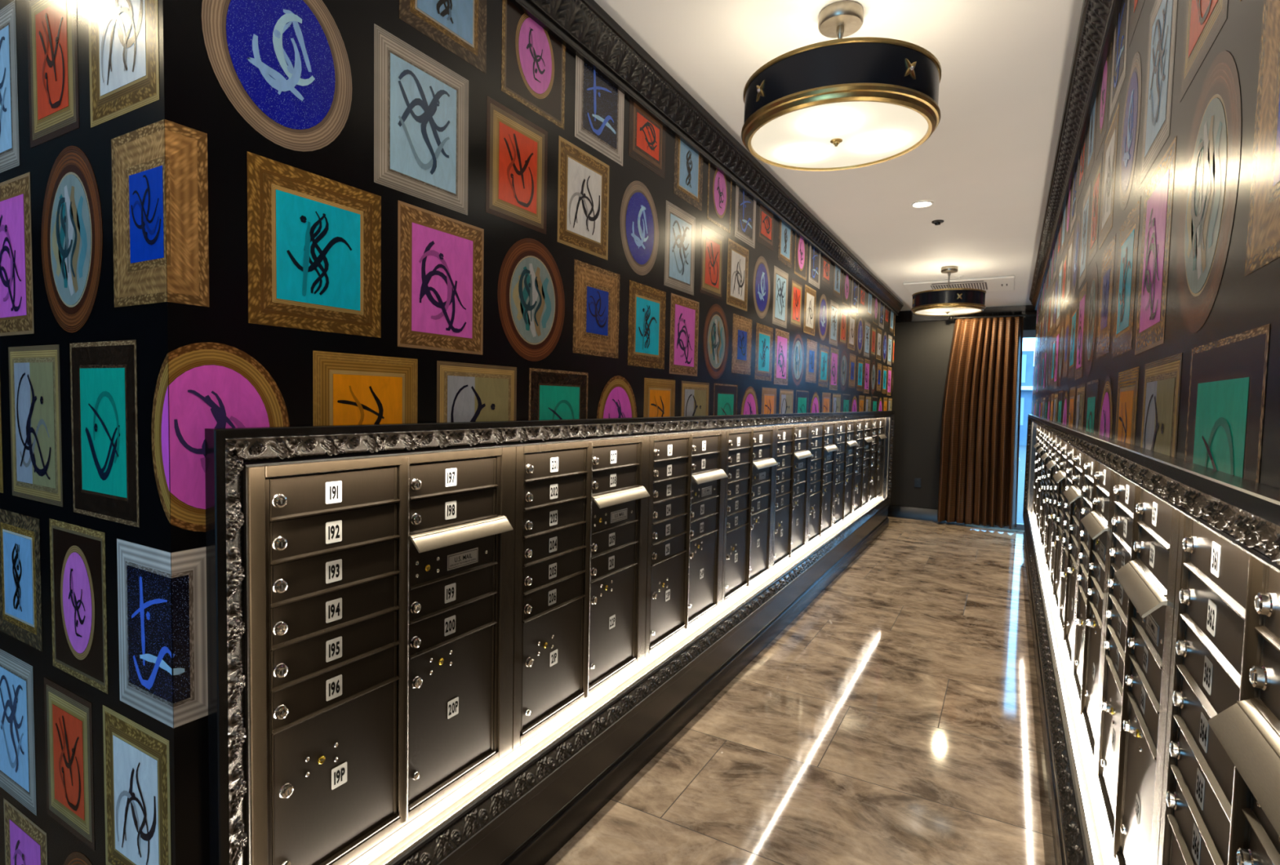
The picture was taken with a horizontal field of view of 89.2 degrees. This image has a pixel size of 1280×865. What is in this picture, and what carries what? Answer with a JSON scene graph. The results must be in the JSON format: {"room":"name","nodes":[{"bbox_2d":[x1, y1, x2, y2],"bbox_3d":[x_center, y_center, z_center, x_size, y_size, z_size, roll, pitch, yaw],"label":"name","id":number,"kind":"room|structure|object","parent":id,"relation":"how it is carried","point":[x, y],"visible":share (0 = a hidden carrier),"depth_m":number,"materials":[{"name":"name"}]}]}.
{"room":"apartment mail room","nodes":[
{"label":"apartment mail room","id":0,"kind":"room"},
{"bbox_2d":[0,0,173,864],"bbox_3d":[-1.157,0.034,1.346,0.926,2.629,0.102,3,3,30],"label":"wall","id":1,"kind":"structure","parent":0,"point":[86,647],"depth_m":1.24,"materials":[{"name":"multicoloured paper"}]},
{"bbox_2d":[133,0,895,864],"bbox_3d":[1.050,-0.072,4.389,0.104,2.629,7.572,3,3,30],"label":"wall","id":2,"kind":"structure","parent":0,"point":[378,211],"depth_m":1.55,"materials":[{"name":"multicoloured paper"}]},
{"bbox_2d":[247,446,515,864],"bbox_3d":[-0.674,0.506,1.665,0.318,0.932,0.775,3,3,30],"label":"mailbox","id":3,"kind":"object","parent":2,"relation":"attached to","point":[381,590],"visible":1,"depth_m":1.51,"materials":[{"name":"black metal"}]},
{"bbox_2d":[408,515,513,553],"bbox_3d":[-0.469,0.266,1.731,0.048,0.040,0.340,3,3,30],"label":"hood","id":4,"kind":"object","parent":3,"relation":"attached to","point":[442,535],"depth_m":1.70,"materials":[{"name":"silver metal"}]},
{"bbox_2d":[204,410,894,864],"bbox_3d":[1.089,0.419,4.440,0.099,1.106,7.560,3,3,30],"label":"ornate frame","id":5,"kind":"object","parent":2,"relation":"attached to","point":[226,449],"visible":0.99,"depth_m":1.63,"materials":[{"name":"black paint"}]},
{"bbox_2d":[511,435,649,750],"bbox_3d":[-0.279,0.479,2.359,0.318,0.932,0.819,3,3,30],"label":"mailbox","id":6,"kind":"object","parent":2,"relation":"attached to","point":[581,508],"visible":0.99,"depth_m":2.23,"materials":[{"name":"black metal"}]},
{"bbox_2d":[591,485,649,508],"bbox_3d":[-0.069,0.239,2.433,0.048,0.040,0.360,3,3,30],"label":"hood","id":7,"kind":"object","parent":6,"relation":"attached to","point":[609,497],"depth_m":2.41,"materials":[{"name":"silver metal"}]},
{"bbox_2d":[445,506,888,864],"bbox_3d":[1.091,1.107,4.442,0.024,0.268,7.518,3,3,30],"label":"baseboard","id":8,"kind":"structure","parent":2,"relation":"attached to","point":[545,842],"depth_m":2.58,"materials":[{"name":"black paint"}]},
{"bbox_2d":[644,430,728,659],"bbox_3d":[0.127,0.452,3.073,0.318,0.932,0.819,3,3,30],"label":"mailbox","id":9,"kind":"object","parent":2,"relation":"attached to","point":[687,474],"visible":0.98,"depth_m":2.96,"materials":[{"name":"black metal"}]},
{"bbox_2d":[691,469,728,484],"bbox_3d":[0.337,0.211,3.147,0.048,0.040,0.360,3,3,30],"label":"hood","id":10,"kind":"object","parent":9,"relation":"attached to","point":[698,476],"depth_m":3.12,"materials":[{"name":"silver metal"}]},
{"bbox_2d":[508,0,903,315],"bbox_3d":[1.151,-1.313,4.284,0.074,0.134,7.712,3,3,30],"label":"trim","id":11,"kind":"structure","parent":2,"relation":"attached to","point":[583,27],"depth_m":2.50,"materials":[{"name":"black paint"}]},
{"bbox_2d":[721,426,777,606],"bbox_3d":[0.533,0.425,3.787,0.318,0.932,0.819,3,3,30],"label":"mailbox","id":12,"kind":"object","parent":2,"relation":"attached to","point":[750,453],"visible":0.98,"depth_m":3.69,"materials":[{"name":"black metal"}]},
{"bbox_2d":[752,457,777,469],"bbox_3d":[0.743,0.184,3.861,0.048,0.040,0.360,3,3,30],"label":"hood","id":13,"kind":"object","parent":12,"relation":"attached to","point":[757,463],"depth_m":3.84,"materials":[{"name":"silver metal"}]},
{"bbox_2d":[771,423,813,571],"bbox_3d":[0.939,0.397,4.500,0.318,0.932,0.819,3,3,30],"label":"mailbox","id":14,"kind":"object","parent":2,"relation":"attached to","point":[793,442],"visible":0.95,"depth_m":4.41,"materials":[{"name":"black metal"}]},
{"bbox_2d":[794,450,813,459],"bbox_3d":[1.149,0.157,4.575,0.048,0.040,0.360,3,3,30],"label":"hood","id":15,"kind":"object","parent":14,"relation":"attached to","point":[798,455],"depth_m":4.55,"materials":[{"name":"silver metal"}]},
{"bbox_2d":[806,421,839,547],"bbox_3d":[1.345,0.370,5.214,0.318,0.932,0.819,3,3,30],"label":"mailbox","id":16,"kind":"object","parent":2,"relation":"attached to","point":[824,448],"visible":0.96,"depth_m":5.13,"materials":[{"name":"black metal"}]},
{"bbox_2d":[824,444,839,452],"bbox_3d":[1.554,0.129,5.289,0.048,0.040,0.360,3,3,30],"label":"hood","id":17,"kind":"object","parent":16,"relation":"attached to","point":[828,448],"depth_m":5.26,"materials":[{"name":"silver metal"}]},
{"bbox_2d":[832,419,858,529],"bbox_3d":[1.751,0.343,5.928,0.318,0.932,0.819,3,3,30],"label":"mailbox","id":18,"kind":"object","parent":2,"relation":"attached to","point":[846,440],"visible":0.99,"depth_m":5.84,"materials":[{"name":"black metal"}]},
{"bbox_2d":[846,440,858,447],"bbox_3d":[1.960,0.102,6.003,0.048,0.040,0.360,3,3,30],"label":"hood","id":19,"kind":"object","parent":18,"relation":"attached to","point":[849,443],"depth_m":5.97,"materials":[{"name":"silver metal"}]},
{"bbox_2d":[853,418,874,515],"bbox_3d":[2.157,0.315,6.642,0.318,0.932,0.819,3,3,30],"label":"mailbox","id":20,"kind":"object","parent":2,"relation":"attached to","point":[864,427],"visible":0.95,"depth_m":6.56,"materials":[{"name":"black metal"}]},
{"bbox_2d":[864,437,874,442],"bbox_3d":[2.366,0.075,6.716,0.048,0.040,0.360,3,3,30],"label":"hood","id":21,"kind":"object","parent":20,"relation":"attached to","point":[866,439],"depth_m":6.68,"materials":[{"name":"silver metal"}]},
{"bbox_2d":[869,417,886,504],"bbox_3d":[2.563,0.288,7.356,0.318,0.932,0.819,3,3,30],"label":"mailbox","id":22,"kind":"object","parent":2,"relation":"attached to","point":[878,436],"visible":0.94,"depth_m":7.27,"materials":[{"name":"black metal"}]},
{"bbox_2d":[879,434,886,439],"bbox_3d":[2.772,0.047,7.430,0.048,0.040,0.360,3,3,30],"label":"hood","id":23,"kind":"object","parent":22,"relation":"attached to","point":[881,436],"depth_m":7.40,"materials":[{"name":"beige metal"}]},
{"bbox_2d":[544,516,1055,864],"bbox_3d":[-0.345,1.347,2.556,9.000,0.080,14.010,3,3,30],"label":"floor","id":24,"kind":"structure","parent":0,"point":[895,719],"depth_m":2.80,"materials":[{"name":"stone"}]},
{"bbox_2d":[594,0,1083,311],"bbox_3d":[-0.286,-1.358,2.419,9.000,0.080,14.010,3,3,30],"label":"ceiling","id":25,"kind":"structure","parent":0,"point":[986,167],"depth_m":2.62,"materials":[{"name":"paint"}]},
{"bbox_2d":[741,0,941,171],"bbox_3d":[0.607,-1.077,1.985,0.586,0.396,0.587,0,3,-24],"label":"pendant lamp","id":26,"kind":"object","parent":25,"relation":"hanging from","point":[840,104],"visible":1,"depth_m":1.83,"materials":[{"name":"black metal"}]},
{"bbox_2d":[751,101,928,168],"bbox_3d":[0.603,-0.904,1.994,0.524,0.016,0.524,0,3,-24],"label":"diffuser","id":27,"kind":"object","parent":26,"relation":"attached to","point":[792,134],"depth_m":1.94,"materials":[{"name":"white glass"}]},
{"bbox_2d":[911,200,933,207],"bbox_3d":[1.658,-1.342,3.817,0.124,0.008,0.124,3,3,30],"label":"recessed light","id":28,"kind":"object","parent":25,"relation":"in","point":[919,203],"visible":1,"depth_m":3.81,"materials":[{"name":"white plastic"}]},
{"bbox_2d":[931,219,943,225],"bbox_3d":[1.915,-1.347,4.177,0.072,0.024,0.072,3,3,30],"label":"smoke detector","id":29,"kind":"object","parent":25,"relation":"attached to","point":[938,222],"visible":1,"depth_m":4.16,"materials":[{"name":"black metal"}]},
{"bbox_2d":[911,266,986,315],"bbox_3d":[2.642,-1.214,5.564,0.586,0.396,0.587,2,3,8],"label":"pendant lamp","id":30,"kind":"object","parent":25,"relation":"hanging from","point":[948,301],"visible":1,"depth_m":5.38,"materials":[{"name":"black metal"}]},
{"bbox_2d":[915,307,981,315],"bbox_3d":[2.639,-1.042,5.573,0.524,0.016,0.524,2,3,8],"label":"diffuser","id":31,"kind":"object","parent":30,"relation":"attached to","point":[918,311],"depth_m":5.53,"materials":[{"name":"white glass"}]},
{"bbox_2d":[902,275,1014,294],"bbox_3d":[3.128,-1.429,6.362,0.940,0.026,0.720,3,3,30],"label":"air conditioner","id":32,"kind":"object","parent":25,"relation":"attached to","point":[1002,282],"visible":0.71,"depth_m":6.21,"materials":[{"name":"white plastic"}]},
{"bbox_2d":[930,282,987,289],"bbox_3d":[3.128,-1.418,6.362,0.480,0.004,0.420,3,3,30],"label":"grille","id":33,"kind":"object","parent":32,"relation":"attached to","point":[981,286],"depth_m":6.27,"materials":[{"name":"grey metal"}]},
{"bbox_2d":[955,275,963,279],"bbox_3d":[2.907,-1.408,5.913,0.068,0.032,0.068,3,3,30],"label":"sprinkler head","id":34,"kind":"object","parent":25,"relation":"attached to","point":[958,276],"visible":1,"depth_m":5.91},
{"bbox_2d":[890,316,1036,524],"bbox_3d":[3.108,-0.236,8.508,9.000,2.629,0.150,3,3,30],"label":"wall","id":35,"kind":"structure","parent":0,"point":[922,350],"depth_m":8.19,"materials":[{"name":"black paint"}]},
{"bbox_2d":[914,478,920,487],"bbox_3d":[3.515,0.635,8.218,0.074,0.116,0.009,3,3,30],"label":"wall outlet","id":36,"kind":"object","parent":35,"relation":"attached to","point":[917,481],"visible":1,"depth_m":8.22,"materials":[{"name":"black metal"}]},
{"bbox_2d":[887,504,964,524],"bbox_3d":[1.553,0.926,9.339,5.580,0.155,0.020,3,3,30],"label":"baseboard","id":37,"kind":"structure","parent":35,"relation":"attached to","point":[894,511],"depth_m":8.24,"materials":[{"name":"black paint"}]},
{"bbox_2d":[895,305,1036,322],"bbox_3d":[2.426,-1.512,8.714,7.500,0.128,0.080,3,3,30],"label":"trim","id":38,"kind":"structure","parent":35,"relation":"attached to","point":[904,316],"depth_m":7.74,"materials":[{"name":"black paint"}]},
{"bbox_2d":[948,314,1036,320],"bbox_3d":[4.588,-1.346,7.456,1.888,0.052,0.140,3,3,30],"label":"curtain rod","id":39,"kind":"object","parent":35,"relation":"attached to","point":[950,317],"visible":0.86,"depth_m":7.66,"materials":[{"name":"black metal"}]},
{"bbox_2d":[937,316,1023,529],"bbox_3d":[4.060,-0.126,7.753,0.852,2.458,0.248,3,3,30],"label":"curtain","id":40,"kind":"object","parent":39,"relation":"hanging from","point":[980,436],"visible":1,"depth_m":7.71,"materials":[{"name":"fabric"}]},
{"bbox_2d":[971,329,1035,529],"bbox_3d":[4.691,-0.020,7.616,1.450,2.356,0.070,3,3,30],"label":"window","id":41,"kind":"structure","parent":35,"relation":"in","point":[1028,335],"depth_m":7.68,"materials":[{"name":"blue"}]},
{"bbox_2d":[1026,0,1279,558],"bbox_3d":[0.992,0.087,1.235,0.102,2.629,13.120,3,3,30],"label":"wall","id":42,"kind":"structure","parent":0,"point":[1157,322],"depth_m":0.98,"materials":[{"name":"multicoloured paper"}]},
{"bbox_2d":[1033,425,1040,519],"bbox_3d":[4.078,0.367,6.440,0.318,0.932,0.819,3,3,30],"label":"mailbox","id":43,"kind":"object","parent":42,"relation":"attached to","point":[1037,446],"visible":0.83,"depth_m":6.50,"materials":[{"name":"black"}]},
{"bbox_2d":[1035,426,1044,533],"bbox_3d":[3.672,0.395,5.726,0.318,0.932,0.819,3,3,30],"label":"mailbox","id":44,"kind":"object","parent":42,"relation":"attached to","point":[1041,451],"visible":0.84,"depth_m":5.78,"materials":[{"name":"black metal"}]},
{"bbox_2d":[1036,447,1043,453],"bbox_3d":[3.473,0.154,5.627,0.048,0.040,0.360,3,3,30],"label":"hood","id":45,"kind":"object","parent":44,"relation":"attached to","point":[1041,450],"depth_m":5.64,"materials":[{"name":"silver metal"}]},
{"bbox_2d":[1022,532,1065,864],"bbox_3d":[0.913,1.261,1.325,0.024,0.268,13.120,3,3,30],"label":"baseboard","id":46,"kind":"structure","parent":42,"relation":"attached to","point":[1060,860],"depth_m":2.65,"materials":[{"name":"black paint"}]},
{"bbox_2d":[1039,429,1050,555],"bbox_3d":[3.266,0.422,5.012,0.318,0.932,0.819,3,3,30],"label":"mailbox","id":47,"kind":"object","parent":42,"relation":"attached to","point":[1045,457],"visible":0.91,"depth_m":5.07,"materials":[{"name":"black"}]},
{"bbox_2d":[1040,453,1048,460],"bbox_3d":[3.067,0.181,4.913,0.048,0.040,0.360,3,3,30],"label":"hood","id":48,"kind":"object","parent":47,"relation":"attached to","point":[1046,456],"depth_m":4.90,"materials":[{"name":"silver metal"}]},
{"bbox_2d":[1044,433,1057,579],"bbox_3d":[2.860,0.449,4.298,0.318,0.932,0.819,3,3,30],"label":"mailbox","id":49,"kind":"object","parent":42,"relation":"attached to","point":[1051,465],"visible":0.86,"depth_m":4.35,"materials":[{"name":"black"}]},
{"bbox_2d":[1045,460,1055,470],"bbox_3d":[2.661,0.209,4.200,0.048,0.040,0.360,3,3,30],"label":"hood","id":50,"kind":"object","parent":49,"relation":"attached to","point":[1051,464],"depth_m":4.19,"materials":[{"name":"silver metal"}]},
{"bbox_2d":[1049,437,1068,617],"bbox_3d":[2.454,0.477,3.585,0.318,0.932,0.819,3,3,30],"label":"mailbox","id":51,"kind":"object","parent":42,"relation":"attached to","point":[1060,477],"visible":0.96,"depth_m":3.63,"materials":[{"name":"black metal"}]},
{"bbox_2d":[1053,470,1065,483],"bbox_3d":[2.255,0.236,3.486,0.048,0.040,0.360,3,3,30],"label":"hood","id":52,"kind":"object","parent":51,"relation":"attached to","point":[1059,477],"depth_m":3.48,"materials":[{"name":"silver metal"}]},
{"bbox_2d":[1058,444,1084,675],"bbox_3d":[2.048,0.504,2.871,0.318,0.932,0.819,3,3,30],"label":"mailbox","id":53,"kind":"object","parent":42,"relation":"attached to","point":[1073,494],"visible":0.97,"depth_m":2.90,"materials":[{"name":"black metal"}]},
{"bbox_2d":[1063,485,1080,503],"bbox_3d":[1.849,0.263,2.772,0.048,0.040,0.360,3,3,30],"label":"hood","id":54,"kind":"object","parent":53,"relation":"attached to","point":[1073,493],"depth_m":2.75,"materials":[{"name":"silver metal"}]},
{"bbox_2d":[1029,0,1123,310],"bbox_3d":[0.962,-1.163,1.244,0.074,0.134,13.190,3,3,30],"label":"trim","id":55,"kind":"structure","parent":42,"relation":"attached to","point":[1098,20],"depth_m":2.40,"materials":[{"name":"black paint"}]},
{"bbox_2d":[1071,453,1114,777],"bbox_3d":[1.642,0.531,2.157,0.318,0.932,0.819,3,3,30],"label":"mailbox","id":56,"kind":"object","parent":42,"relation":"attached to","point":[1098,479],"visible":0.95,"depth_m":2.17,"materials":[{"name":"black"}]},
{"bbox_2d":[1080,511,1107,539],"bbox_3d":[1.443,0.291,2.058,0.048,0.040,0.360,3,3,30],"label":"hood","id":57,"kind":"object","parent":56,"relation":"attached to","point":[1095,522],"depth_m":2.03,"materials":[{"name":"silver metal"}]},
{"bbox_2d":[1096,472,1180,864],"bbox_3d":[1.236,0.559,1.443,0.318,0.932,0.819,3,3,30],"label":"mailbox","id":58,"kind":"object","parent":42,"relation":"attached to","point":[1144,532],"visible":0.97,"depth_m":1.43,"materials":[{"name":"black"}]},
{"bbox_2d":[1114,560,1167,617],"bbox_3d":[1.037,0.318,1.345,0.048,0.040,0.360,3,3,30],"label":"hood","id":59,"kind":"object","parent":58,"relation":"attached to","point":[1145,589],"depth_m":1.30,"materials":[{"name":"silver metal"}]},
{"bbox_2d":[1022,414,1279,864],"bbox_3d":[2.111,0.498,3.308,0.099,1.106,8.424,3,3,30],"label":"ornate frame","id":60,"kind":"object","parent":42,"relation":"attached to","point":[1250,509],"visible":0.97,"depth_m":1.67,"materials":[{"name":"black paint"}]},
{"bbox_2d":[1157,512,1279,864],"bbox_3d":[0.831,0.586,0.730,0.318,0.932,0.819,3,3,30],"label":"mailbox","id":61,"kind":"object","parent":42,"relation":"attached to","point":[1220,803],"visible":0.97,"depth_m":0.89,"materials":[{"name":"black metal"}]},
{"bbox_2d":[1207,699,1279,836],"bbox_3d":[0.631,0.345,0.631,0.048,0.040,0.360,3,3,30],"label":"hood","id":62,"kind":"object","parent":61,"relation":"attached to","point":[1248,731],"depth_m":0.71,"materials":[{"name":"silver metal"}]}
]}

